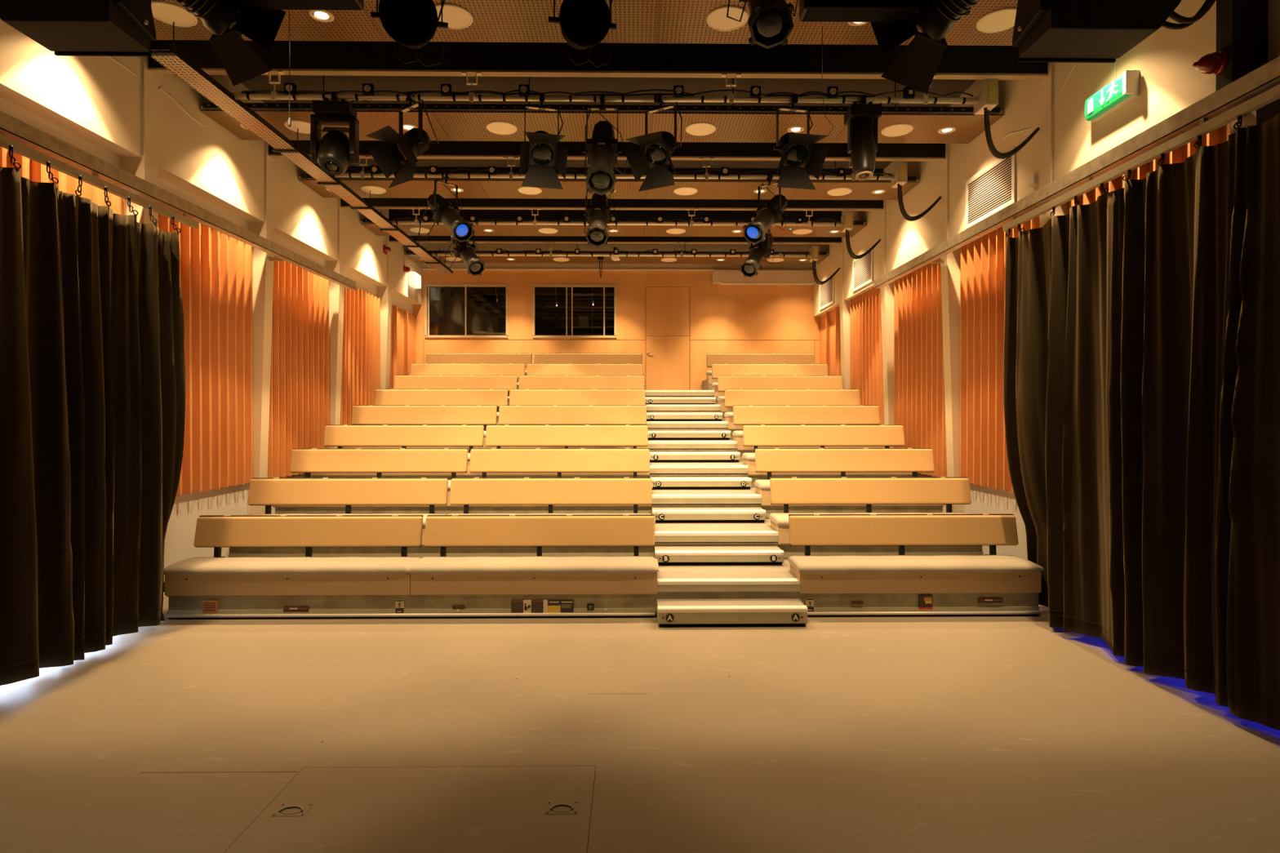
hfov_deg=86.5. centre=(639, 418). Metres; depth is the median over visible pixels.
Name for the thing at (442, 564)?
seat cushion
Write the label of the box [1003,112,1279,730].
stage curtain
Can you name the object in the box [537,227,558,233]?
ceiling speaker
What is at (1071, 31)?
loudspeaker
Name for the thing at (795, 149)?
spotlight
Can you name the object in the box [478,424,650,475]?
upholstered bench
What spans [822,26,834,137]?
hanging cable
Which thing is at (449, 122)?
ceiling panel
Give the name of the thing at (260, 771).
trim
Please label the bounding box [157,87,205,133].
cable
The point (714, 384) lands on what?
seat cushion
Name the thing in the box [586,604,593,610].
power socket
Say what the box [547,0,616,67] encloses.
spotlight
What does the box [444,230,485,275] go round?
spotlight
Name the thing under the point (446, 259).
grille
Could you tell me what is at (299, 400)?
wall panel
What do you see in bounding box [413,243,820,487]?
wall
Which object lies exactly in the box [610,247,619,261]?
smoke detector
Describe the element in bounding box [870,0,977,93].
spotlight
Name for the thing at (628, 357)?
upholstered bench
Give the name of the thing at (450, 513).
seat cushion
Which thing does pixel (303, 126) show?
ceiling speaker
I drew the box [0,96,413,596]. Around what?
wall
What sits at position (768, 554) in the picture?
step
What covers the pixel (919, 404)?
wall panel
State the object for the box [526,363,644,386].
upholstered bench
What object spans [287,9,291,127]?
hanging cable
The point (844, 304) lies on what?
trim column
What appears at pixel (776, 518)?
seat cushion
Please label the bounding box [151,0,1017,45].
ceiling panel
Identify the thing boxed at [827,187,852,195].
ceiling speaker
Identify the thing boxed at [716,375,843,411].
upholstered bench
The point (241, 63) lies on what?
spotlight
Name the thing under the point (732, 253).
bar
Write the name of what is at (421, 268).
trim
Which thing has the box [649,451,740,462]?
step
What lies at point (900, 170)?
junction box
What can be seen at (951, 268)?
trim column
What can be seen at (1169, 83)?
wall
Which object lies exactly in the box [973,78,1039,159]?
junction box
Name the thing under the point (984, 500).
wall
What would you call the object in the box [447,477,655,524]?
upholstered bench
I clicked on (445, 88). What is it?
socket
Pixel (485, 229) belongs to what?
recessed light
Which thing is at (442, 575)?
upholstered bench
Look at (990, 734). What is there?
floor
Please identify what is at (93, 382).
stage curtain
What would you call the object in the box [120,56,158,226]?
trim column
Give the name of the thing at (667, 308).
door
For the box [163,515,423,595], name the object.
upholstered bench
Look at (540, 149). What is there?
spotlight
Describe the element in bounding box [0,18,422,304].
wall
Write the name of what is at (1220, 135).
wall panel
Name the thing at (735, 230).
recessed light
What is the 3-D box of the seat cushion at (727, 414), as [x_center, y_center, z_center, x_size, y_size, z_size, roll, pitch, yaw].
[2.326,-0.059,10.193,2.084,0.081,0.425,0,0,-1]
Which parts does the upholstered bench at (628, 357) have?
backrest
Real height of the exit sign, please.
0.190 m
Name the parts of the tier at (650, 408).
riser panel, under rail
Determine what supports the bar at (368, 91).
hanging from the ceiling beam at (347, 58)
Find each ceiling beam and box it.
[147,40,1048,79]
[268,140,945,161]
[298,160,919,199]
[340,166,883,210]
[388,208,841,244]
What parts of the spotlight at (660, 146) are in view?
barn door, barn door, colour frame, barn door, yoke plate, barn door, tilt knob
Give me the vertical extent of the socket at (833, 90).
0.058 m
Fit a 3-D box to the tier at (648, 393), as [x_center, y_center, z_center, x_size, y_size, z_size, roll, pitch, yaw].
[-0.392,-0.382,12.717,7.490,0.305,2.094,0,0,-1]
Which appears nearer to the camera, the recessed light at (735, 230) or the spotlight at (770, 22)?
the spotlight at (770, 22)
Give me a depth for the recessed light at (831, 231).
11.01 m
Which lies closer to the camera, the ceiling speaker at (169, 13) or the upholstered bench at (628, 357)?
the ceiling speaker at (169, 13)
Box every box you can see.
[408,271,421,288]
[808,246,839,284]
[840,213,880,258]
[891,162,941,221]
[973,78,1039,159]
[1028,173,1036,186]
[1215,0,1268,91]
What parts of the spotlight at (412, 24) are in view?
tilt knob, tilt knob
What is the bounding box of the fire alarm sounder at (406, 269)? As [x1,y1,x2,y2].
[403,266,410,272]
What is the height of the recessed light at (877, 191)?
0.010 m
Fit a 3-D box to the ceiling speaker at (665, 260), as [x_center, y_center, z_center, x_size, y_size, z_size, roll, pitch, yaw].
[0.554,-3.039,13.020,0.316,0.012,0.316,0,0,-1]
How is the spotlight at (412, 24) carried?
hanging from the bar
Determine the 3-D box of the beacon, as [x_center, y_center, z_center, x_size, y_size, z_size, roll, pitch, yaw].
[3.386,-2.111,4.049,0.158,0.125,0.124,0,0,19]
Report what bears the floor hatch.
on the floor
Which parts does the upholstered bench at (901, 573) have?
panel, backrest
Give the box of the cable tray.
[151,22,453,274]
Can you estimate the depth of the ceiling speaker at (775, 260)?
13.02 m
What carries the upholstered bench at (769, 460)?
on the tier at (660, 497)
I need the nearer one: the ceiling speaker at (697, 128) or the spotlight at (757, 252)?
the ceiling speaker at (697, 128)
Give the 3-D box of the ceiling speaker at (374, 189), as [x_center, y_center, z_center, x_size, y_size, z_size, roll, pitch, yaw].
[-3.514,-3.015,8.968,0.316,0.012,0.316,0,0,-1]
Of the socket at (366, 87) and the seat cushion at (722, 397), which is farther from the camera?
the seat cushion at (722, 397)
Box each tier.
[228,519,982,558]
[272,487,943,518]
[311,461,911,486]
[467,439,754,461]
[644,390,718,404]
[644,404,733,421]
[646,421,742,439]
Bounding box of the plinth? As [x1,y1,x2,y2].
[702,378,712,390]
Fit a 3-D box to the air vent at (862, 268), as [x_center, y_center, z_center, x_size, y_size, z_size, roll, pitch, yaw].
[3.553,-2.372,10.867,0.018,0.540,0.930,0,0,-1]
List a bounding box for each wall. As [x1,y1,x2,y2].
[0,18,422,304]
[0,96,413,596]
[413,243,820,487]
[813,0,1279,316]
[911,473,1027,559]
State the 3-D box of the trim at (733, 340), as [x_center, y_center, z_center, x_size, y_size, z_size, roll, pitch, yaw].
[-0.330,-1.220,13.768,8.070,1.300,0.003,0,0,-1]
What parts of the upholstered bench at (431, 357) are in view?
backrest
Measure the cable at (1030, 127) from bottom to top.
0.108 m
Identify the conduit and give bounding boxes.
[1111,61,1115,81]
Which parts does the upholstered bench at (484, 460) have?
backrest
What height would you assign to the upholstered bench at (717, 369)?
0.607 m
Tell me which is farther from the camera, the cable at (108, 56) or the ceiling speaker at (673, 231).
the ceiling speaker at (673, 231)
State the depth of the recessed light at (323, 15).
5.05 m
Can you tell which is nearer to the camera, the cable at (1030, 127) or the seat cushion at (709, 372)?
the cable at (1030, 127)
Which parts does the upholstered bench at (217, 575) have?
backrest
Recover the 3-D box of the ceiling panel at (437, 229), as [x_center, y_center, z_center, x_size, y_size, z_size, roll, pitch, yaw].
[-0.399,-3.342,10.953,7.900,0.621,0.746,0,0,-1]
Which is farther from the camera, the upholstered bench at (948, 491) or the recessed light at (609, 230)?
the recessed light at (609, 230)
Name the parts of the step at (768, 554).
panel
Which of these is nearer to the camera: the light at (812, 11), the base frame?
the light at (812, 11)
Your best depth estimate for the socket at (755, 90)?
5.95 m
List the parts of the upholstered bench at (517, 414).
backrest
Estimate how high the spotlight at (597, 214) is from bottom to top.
0.918 m
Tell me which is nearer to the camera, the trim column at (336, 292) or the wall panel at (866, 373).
the trim column at (336, 292)
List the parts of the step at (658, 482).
panel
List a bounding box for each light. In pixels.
[241,0,364,9]
[308,9,333,22]
[310,91,378,175]
[403,123,417,130]
[450,187,463,192]
[483,228,493,231]
[608,229,618,232]
[731,229,742,232]
[753,189,766,193]
[787,125,804,133]
[799,0,920,22]
[829,230,839,233]
[844,94,898,180]
[847,22,867,26]
[871,189,885,194]
[937,126,955,133]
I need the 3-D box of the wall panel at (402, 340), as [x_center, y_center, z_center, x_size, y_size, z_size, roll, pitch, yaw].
[-4.504,-0.684,12.820,0.118,2.760,1.760,0,0,-1]
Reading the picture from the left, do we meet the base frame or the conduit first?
the base frame
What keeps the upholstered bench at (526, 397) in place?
on the tier at (652, 425)
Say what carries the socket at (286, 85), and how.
attached to the bar at (368, 91)
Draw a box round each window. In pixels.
[424,284,508,337]
[532,284,616,337]
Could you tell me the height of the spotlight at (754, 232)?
0.877 m
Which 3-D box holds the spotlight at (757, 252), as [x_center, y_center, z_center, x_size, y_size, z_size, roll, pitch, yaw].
[1.732,-2.447,9.890,0.386,0.858,0.792,0,0,41]
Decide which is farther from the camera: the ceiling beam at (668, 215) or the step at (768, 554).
the ceiling beam at (668, 215)
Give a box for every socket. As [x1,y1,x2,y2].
[285,84,292,91]
[364,84,370,91]
[371,166,377,171]
[442,85,448,92]
[520,85,526,93]
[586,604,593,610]
[675,86,682,93]
[752,87,759,93]
[830,87,836,94]
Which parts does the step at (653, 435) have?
panel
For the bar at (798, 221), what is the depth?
9.90 m
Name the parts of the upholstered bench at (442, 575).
backrest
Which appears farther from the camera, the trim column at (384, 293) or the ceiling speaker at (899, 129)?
the trim column at (384, 293)
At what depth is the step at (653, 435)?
9.71 m
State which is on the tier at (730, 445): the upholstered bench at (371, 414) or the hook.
the upholstered bench at (371, 414)
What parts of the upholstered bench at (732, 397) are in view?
backrest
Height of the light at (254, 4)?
0.350 m
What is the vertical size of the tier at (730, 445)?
0.305 m
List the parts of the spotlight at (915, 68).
barn door, barn door, colour frame, tilt knob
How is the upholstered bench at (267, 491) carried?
on the tier at (666, 534)
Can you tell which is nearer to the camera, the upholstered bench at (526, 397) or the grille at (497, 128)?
the grille at (497, 128)
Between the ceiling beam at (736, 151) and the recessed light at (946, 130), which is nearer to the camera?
the recessed light at (946, 130)
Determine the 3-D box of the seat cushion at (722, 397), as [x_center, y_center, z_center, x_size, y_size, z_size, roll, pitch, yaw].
[2.315,-0.324,11.041,2.084,0.081,0.425,0,0,-1]
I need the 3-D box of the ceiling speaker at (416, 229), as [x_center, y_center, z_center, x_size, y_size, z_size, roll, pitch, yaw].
[-3.539,-3.027,10.938,0.316,0.012,0.316,0,0,-1]
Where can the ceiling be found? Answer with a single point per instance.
(303, 82)
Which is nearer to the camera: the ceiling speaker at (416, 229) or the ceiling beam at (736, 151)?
the ceiling beam at (736, 151)
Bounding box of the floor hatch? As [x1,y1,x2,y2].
[223,765,595,852]
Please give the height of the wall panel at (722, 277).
0.285 m
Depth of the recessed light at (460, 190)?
8.97 m
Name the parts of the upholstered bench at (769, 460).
panel, backrest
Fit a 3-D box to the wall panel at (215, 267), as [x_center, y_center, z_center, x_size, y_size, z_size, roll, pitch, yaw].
[-4.429,-0.649,6.941,0.118,2.760,1.760,0,0,-1]
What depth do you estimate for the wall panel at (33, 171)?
5.11 m
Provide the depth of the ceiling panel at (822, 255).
12.99 m
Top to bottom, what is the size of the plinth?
0.259 m
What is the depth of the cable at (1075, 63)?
5.96 m
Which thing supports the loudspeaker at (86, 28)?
hanging from the bar
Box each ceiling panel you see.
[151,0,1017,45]
[200,75,1003,143]
[360,209,866,237]
[404,243,828,263]
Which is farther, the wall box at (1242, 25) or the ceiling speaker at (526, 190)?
the ceiling speaker at (526, 190)
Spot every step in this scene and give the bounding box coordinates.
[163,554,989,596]
[644,397,715,404]
[646,413,722,421]
[648,431,730,439]
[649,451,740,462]
[649,476,751,488]
[651,506,765,522]
[654,545,783,564]
[656,598,807,626]
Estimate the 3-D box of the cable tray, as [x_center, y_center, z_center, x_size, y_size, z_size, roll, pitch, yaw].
[-3.687,-2.917,9.172,0.260,0.290,8.130,0,0,-1]
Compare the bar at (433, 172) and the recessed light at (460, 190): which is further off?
the recessed light at (460, 190)
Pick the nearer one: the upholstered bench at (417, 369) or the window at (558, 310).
the upholstered bench at (417, 369)
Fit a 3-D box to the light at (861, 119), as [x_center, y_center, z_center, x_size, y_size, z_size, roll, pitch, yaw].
[2.098,-2.494,6.023,0.519,0.746,0.238,0,0,-1]
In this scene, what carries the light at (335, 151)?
hanging from the bar at (368, 91)
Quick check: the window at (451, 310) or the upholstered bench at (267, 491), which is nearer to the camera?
the upholstered bench at (267, 491)
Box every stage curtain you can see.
[0,145,186,685]
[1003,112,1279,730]
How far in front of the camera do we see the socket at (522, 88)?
5.93 m
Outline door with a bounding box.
[645,287,689,390]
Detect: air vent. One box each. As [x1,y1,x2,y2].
[819,274,834,310]
[852,246,873,292]
[965,146,1015,229]
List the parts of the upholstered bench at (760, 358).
backrest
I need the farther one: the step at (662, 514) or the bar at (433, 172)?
the bar at (433, 172)
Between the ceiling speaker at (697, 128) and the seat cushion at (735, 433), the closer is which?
the ceiling speaker at (697, 128)
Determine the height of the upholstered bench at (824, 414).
0.607 m
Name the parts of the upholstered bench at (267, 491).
backrest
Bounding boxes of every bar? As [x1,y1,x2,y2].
[231,70,978,104]
[332,155,894,180]
[391,207,843,226]
[431,241,810,257]
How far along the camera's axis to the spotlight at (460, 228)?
7.81 m
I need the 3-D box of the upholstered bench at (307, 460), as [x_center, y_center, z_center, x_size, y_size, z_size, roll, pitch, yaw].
[-2.979,0.647,7.615,2.069,0.607,0.497,0,0,-1]
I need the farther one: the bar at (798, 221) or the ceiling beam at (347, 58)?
the bar at (798, 221)
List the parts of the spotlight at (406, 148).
barn door, barn door, colour frame, barn door, barn door, yoke plate, tilt knob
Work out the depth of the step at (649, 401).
11.41 m
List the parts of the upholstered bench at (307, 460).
backrest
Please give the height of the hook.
0.466 m
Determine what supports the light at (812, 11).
hanging from the bar
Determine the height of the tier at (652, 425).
0.305 m
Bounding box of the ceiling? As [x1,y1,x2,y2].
[240,75,977,168]
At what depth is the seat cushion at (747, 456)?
8.33 m
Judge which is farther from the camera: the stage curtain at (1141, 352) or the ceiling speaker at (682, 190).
the ceiling speaker at (682, 190)
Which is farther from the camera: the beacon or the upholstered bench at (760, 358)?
the upholstered bench at (760, 358)
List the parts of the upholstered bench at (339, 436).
backrest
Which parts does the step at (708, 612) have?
panel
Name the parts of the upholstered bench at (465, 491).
backrest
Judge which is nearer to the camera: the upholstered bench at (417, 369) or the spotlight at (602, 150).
the spotlight at (602, 150)
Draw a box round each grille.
[54,0,151,56]
[362,186,384,193]
[410,228,428,232]
[445,257,460,261]
[488,123,515,133]
[519,187,540,194]
[554,257,568,261]
[662,258,675,261]
[667,229,684,233]
[768,258,782,262]
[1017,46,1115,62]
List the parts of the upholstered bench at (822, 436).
panel, backrest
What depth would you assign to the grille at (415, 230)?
10.94 m
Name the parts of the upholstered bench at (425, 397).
backrest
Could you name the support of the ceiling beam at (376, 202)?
attached to the ceiling
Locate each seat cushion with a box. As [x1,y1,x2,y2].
[163,556,420,574]
[244,513,446,526]
[408,555,658,573]
[447,513,655,524]
[448,480,451,489]
[706,370,711,375]
[711,382,718,386]
[716,395,724,400]
[724,412,733,417]
[732,431,742,436]
[742,453,755,460]
[754,480,769,488]
[768,512,971,525]
[787,555,1044,573]
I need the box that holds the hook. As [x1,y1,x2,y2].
[597,256,604,281]
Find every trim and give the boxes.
[139,771,297,773]
[421,268,812,270]
[733,339,820,340]
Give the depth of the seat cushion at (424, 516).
6.83 m
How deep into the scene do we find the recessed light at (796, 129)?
7.07 m
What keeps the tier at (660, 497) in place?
on the tier at (666, 534)
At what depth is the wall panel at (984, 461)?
7.31 m
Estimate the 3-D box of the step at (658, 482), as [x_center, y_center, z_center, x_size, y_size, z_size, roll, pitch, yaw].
[0.717,0.767,8.164,1.197,0.129,0.311,0,0,-1]
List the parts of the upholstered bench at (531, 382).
backrest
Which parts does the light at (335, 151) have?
yoke arm, reflected plate, yoke arm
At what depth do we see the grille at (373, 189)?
8.95 m
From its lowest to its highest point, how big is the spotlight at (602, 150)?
0.954 m
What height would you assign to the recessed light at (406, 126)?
0.010 m
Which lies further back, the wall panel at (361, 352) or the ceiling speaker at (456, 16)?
the wall panel at (361, 352)
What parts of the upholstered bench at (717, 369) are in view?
backrest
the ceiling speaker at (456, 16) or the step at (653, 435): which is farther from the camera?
the step at (653, 435)
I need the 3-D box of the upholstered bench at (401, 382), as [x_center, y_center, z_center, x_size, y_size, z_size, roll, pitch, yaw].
[-3.023,-0.414,11.009,2.069,0.607,0.497,0,0,-1]
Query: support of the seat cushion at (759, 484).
on the upholstered bench at (769, 460)
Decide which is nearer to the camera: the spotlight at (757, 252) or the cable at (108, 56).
the cable at (108, 56)
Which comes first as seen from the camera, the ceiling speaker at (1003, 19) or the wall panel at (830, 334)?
the ceiling speaker at (1003, 19)
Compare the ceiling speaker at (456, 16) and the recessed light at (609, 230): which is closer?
the ceiling speaker at (456, 16)
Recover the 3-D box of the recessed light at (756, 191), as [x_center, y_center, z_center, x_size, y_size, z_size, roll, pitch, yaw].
[1.595,-3.016,9.033,0.172,0.010,0.172,0,0,-1]
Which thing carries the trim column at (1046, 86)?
on the floor
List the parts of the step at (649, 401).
panel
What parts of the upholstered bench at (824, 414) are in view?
panel, backrest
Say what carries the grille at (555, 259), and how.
attached to the ceiling speaker at (557, 259)
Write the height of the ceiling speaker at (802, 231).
0.012 m
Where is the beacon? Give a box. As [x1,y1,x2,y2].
[1192,50,1229,74]
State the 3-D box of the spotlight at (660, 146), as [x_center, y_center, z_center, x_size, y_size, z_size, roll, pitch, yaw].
[0.157,-2.432,5.961,0.397,0.842,0.541,0,0,29]
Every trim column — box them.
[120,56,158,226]
[248,141,274,514]
[325,197,344,448]
[376,208,391,389]
[840,210,849,389]
[880,167,893,448]
[940,106,963,512]
[1039,62,1068,227]
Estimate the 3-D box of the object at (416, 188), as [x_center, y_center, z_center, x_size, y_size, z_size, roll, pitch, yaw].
[-0.374,-3.330,8.983,7.900,0.621,0.746,0,0,-1]
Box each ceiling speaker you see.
[151,0,197,26]
[284,120,310,133]
[360,185,386,194]
[409,226,429,233]
[435,3,473,29]
[444,257,461,261]
[485,120,517,134]
[517,186,542,195]
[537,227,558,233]
[552,257,569,261]
[660,257,677,262]
[666,228,685,234]
[673,186,697,195]
[685,122,715,135]
[706,5,748,31]
[767,257,784,262]
[792,228,812,234]
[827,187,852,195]
[880,123,913,137]
[976,7,1017,32]
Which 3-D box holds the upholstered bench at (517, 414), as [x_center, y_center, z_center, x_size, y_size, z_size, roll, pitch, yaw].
[-0.937,0.117,9.338,2.100,0.607,0.497,0,0,-1]
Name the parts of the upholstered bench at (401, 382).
backrest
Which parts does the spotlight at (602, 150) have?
yoke plate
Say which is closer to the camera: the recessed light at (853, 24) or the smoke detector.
the recessed light at (853, 24)
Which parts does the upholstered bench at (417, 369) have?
backrest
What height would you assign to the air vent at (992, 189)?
0.540 m
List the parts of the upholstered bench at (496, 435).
backrest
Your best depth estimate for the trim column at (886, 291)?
9.90 m
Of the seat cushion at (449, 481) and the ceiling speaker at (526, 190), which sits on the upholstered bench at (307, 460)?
the seat cushion at (449, 481)
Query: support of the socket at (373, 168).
attached to the bar at (433, 172)
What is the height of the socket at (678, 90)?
0.058 m
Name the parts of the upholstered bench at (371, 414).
backrest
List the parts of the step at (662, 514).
panel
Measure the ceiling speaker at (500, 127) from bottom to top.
0.012 m
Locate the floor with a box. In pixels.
[0,518,1279,852]
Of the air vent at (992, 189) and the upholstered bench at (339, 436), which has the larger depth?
the upholstered bench at (339, 436)
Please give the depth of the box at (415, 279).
12.94 m
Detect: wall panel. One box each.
[0,146,125,214]
[157,213,253,496]
[267,256,329,477]
[340,287,380,424]
[389,305,415,389]
[711,269,814,284]
[820,306,841,375]
[849,287,884,424]
[893,257,946,476]
[960,216,1039,493]
[1068,122,1231,213]
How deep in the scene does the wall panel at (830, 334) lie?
13.03 m
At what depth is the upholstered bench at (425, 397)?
10.32 m
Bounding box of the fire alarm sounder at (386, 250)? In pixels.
[382,244,391,254]
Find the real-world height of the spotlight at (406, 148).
0.817 m
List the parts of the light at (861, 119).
yoke arm, yoke arm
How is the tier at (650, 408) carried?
on the tier at (652, 425)
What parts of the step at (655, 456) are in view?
panel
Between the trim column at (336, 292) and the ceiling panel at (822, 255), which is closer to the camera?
the trim column at (336, 292)
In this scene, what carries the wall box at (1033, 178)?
attached to the wall at (1169, 83)
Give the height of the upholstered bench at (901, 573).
0.607 m
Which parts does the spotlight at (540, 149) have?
barn door, yoke plate, colour frame, barn door, barn door, barn door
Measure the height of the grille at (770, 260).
0.008 m
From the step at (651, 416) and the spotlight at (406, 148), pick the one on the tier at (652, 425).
the step at (651, 416)
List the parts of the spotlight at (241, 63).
colour frame, barn door, barn door, barn door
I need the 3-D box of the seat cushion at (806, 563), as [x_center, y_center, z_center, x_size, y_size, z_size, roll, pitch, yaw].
[2.380,1.266,5.951,2.084,0.081,0.425,0,0,-1]
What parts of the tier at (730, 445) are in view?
under rail, riser panel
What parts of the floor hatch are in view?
ring pull, pull plate, ring pull, pull plate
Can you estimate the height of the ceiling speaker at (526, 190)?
0.012 m
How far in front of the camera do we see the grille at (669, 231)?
10.99 m
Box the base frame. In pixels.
[163,591,1040,618]
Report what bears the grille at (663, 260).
attached to the ceiling speaker at (665, 260)
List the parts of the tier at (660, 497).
under rail, riser panel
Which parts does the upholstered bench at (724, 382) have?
backrest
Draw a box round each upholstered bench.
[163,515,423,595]
[244,477,448,544]
[271,448,467,506]
[311,424,484,475]
[342,404,497,449]
[373,388,507,424]
[393,374,517,405]
[408,514,658,595]
[410,363,524,396]
[425,352,532,382]
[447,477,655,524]
[461,448,652,506]
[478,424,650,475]
[493,404,648,448]
[509,388,647,424]
[518,375,645,400]
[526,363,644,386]
[533,352,644,374]
[706,353,815,383]
[711,363,827,396]
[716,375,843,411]
[724,389,860,429]
[732,404,889,449]
[742,424,911,475]
[754,448,946,505]
[768,476,971,543]
[787,513,1044,593]
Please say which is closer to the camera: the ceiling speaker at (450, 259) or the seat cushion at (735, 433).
the seat cushion at (735, 433)
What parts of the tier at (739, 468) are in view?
under rail, riser panel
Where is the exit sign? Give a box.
[1084,69,1138,122]
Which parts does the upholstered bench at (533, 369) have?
backrest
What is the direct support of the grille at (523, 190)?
attached to the ceiling speaker at (526, 190)
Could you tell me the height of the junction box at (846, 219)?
0.637 m
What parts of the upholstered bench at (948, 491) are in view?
panel, backrest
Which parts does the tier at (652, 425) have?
under rail, riser panel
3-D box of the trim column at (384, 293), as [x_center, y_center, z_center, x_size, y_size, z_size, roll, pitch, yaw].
[-4.486,-1.008,11.838,0.270,5.300,0.170,0,0,-1]
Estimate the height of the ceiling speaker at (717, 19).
0.012 m
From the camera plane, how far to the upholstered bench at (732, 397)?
10.38 m
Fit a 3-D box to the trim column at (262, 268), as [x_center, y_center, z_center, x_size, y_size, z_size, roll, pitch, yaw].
[-4.436,-0.985,7.918,0.270,5.300,0.170,0,0,-1]
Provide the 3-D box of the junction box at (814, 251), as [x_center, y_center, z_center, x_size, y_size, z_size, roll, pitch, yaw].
[3.262,-2.670,11.907,0.556,0.637,0.228,0,0,-1]
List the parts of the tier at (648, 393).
under rail, riser panel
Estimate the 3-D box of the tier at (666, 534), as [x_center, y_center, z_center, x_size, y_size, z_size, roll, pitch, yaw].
[-0.319,1.212,7.017,7.490,0.305,0.874,0,0,-1]
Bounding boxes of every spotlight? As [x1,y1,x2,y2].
[177,0,286,85]
[365,92,439,187]
[370,0,448,66]
[418,172,474,242]
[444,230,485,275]
[519,93,568,189]
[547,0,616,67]
[582,93,626,195]
[583,183,617,246]
[625,93,682,191]
[726,0,797,48]
[739,229,773,277]
[742,173,787,244]
[773,94,828,189]
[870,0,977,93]
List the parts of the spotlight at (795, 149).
tilt knob, barn door, yoke plate, barn door, colour frame, barn door, barn door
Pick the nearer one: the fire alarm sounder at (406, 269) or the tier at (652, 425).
the tier at (652, 425)
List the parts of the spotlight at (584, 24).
tilt knob, tilt knob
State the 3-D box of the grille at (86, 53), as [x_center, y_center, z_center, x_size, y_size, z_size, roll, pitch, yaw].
[-3.314,-2.447,4.197,0.580,0.410,0.017,0,0,-1]
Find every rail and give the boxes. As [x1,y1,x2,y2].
[0,111,355,289]
[874,56,1279,288]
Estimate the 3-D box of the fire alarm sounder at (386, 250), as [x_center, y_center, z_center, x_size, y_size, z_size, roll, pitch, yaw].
[-4.317,-2.887,11.629,0.100,0.140,0.140,0,0,-1]
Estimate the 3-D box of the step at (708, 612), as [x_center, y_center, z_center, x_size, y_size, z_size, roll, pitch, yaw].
[0.744,1.600,5.619,1.207,0.159,0.311,0,0,-1]
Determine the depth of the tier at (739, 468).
8.32 m
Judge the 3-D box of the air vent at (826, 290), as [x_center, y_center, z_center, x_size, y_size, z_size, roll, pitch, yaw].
[3.527,-2.384,12.867,0.018,0.540,0.930,0,0,-1]
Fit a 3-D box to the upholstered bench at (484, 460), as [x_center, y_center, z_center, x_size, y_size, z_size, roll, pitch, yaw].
[-0.915,0.647,7.641,2.100,0.607,0.497,0,0,-1]
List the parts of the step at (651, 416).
panel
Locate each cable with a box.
[108,56,142,155]
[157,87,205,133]
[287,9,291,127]
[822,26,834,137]
[1001,127,1031,139]
[1052,62,1076,181]
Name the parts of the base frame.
name plate, name plate, panel, name plate, name plate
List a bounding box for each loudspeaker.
[0,0,155,56]
[1012,0,1216,62]
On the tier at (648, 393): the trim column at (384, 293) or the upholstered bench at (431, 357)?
the upholstered bench at (431, 357)
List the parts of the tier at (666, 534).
under rail, riser panel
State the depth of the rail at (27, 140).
5.23 m
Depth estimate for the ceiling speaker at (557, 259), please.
12.95 m
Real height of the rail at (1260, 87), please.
0.222 m
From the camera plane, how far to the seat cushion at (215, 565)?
5.72 m
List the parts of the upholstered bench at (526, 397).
backrest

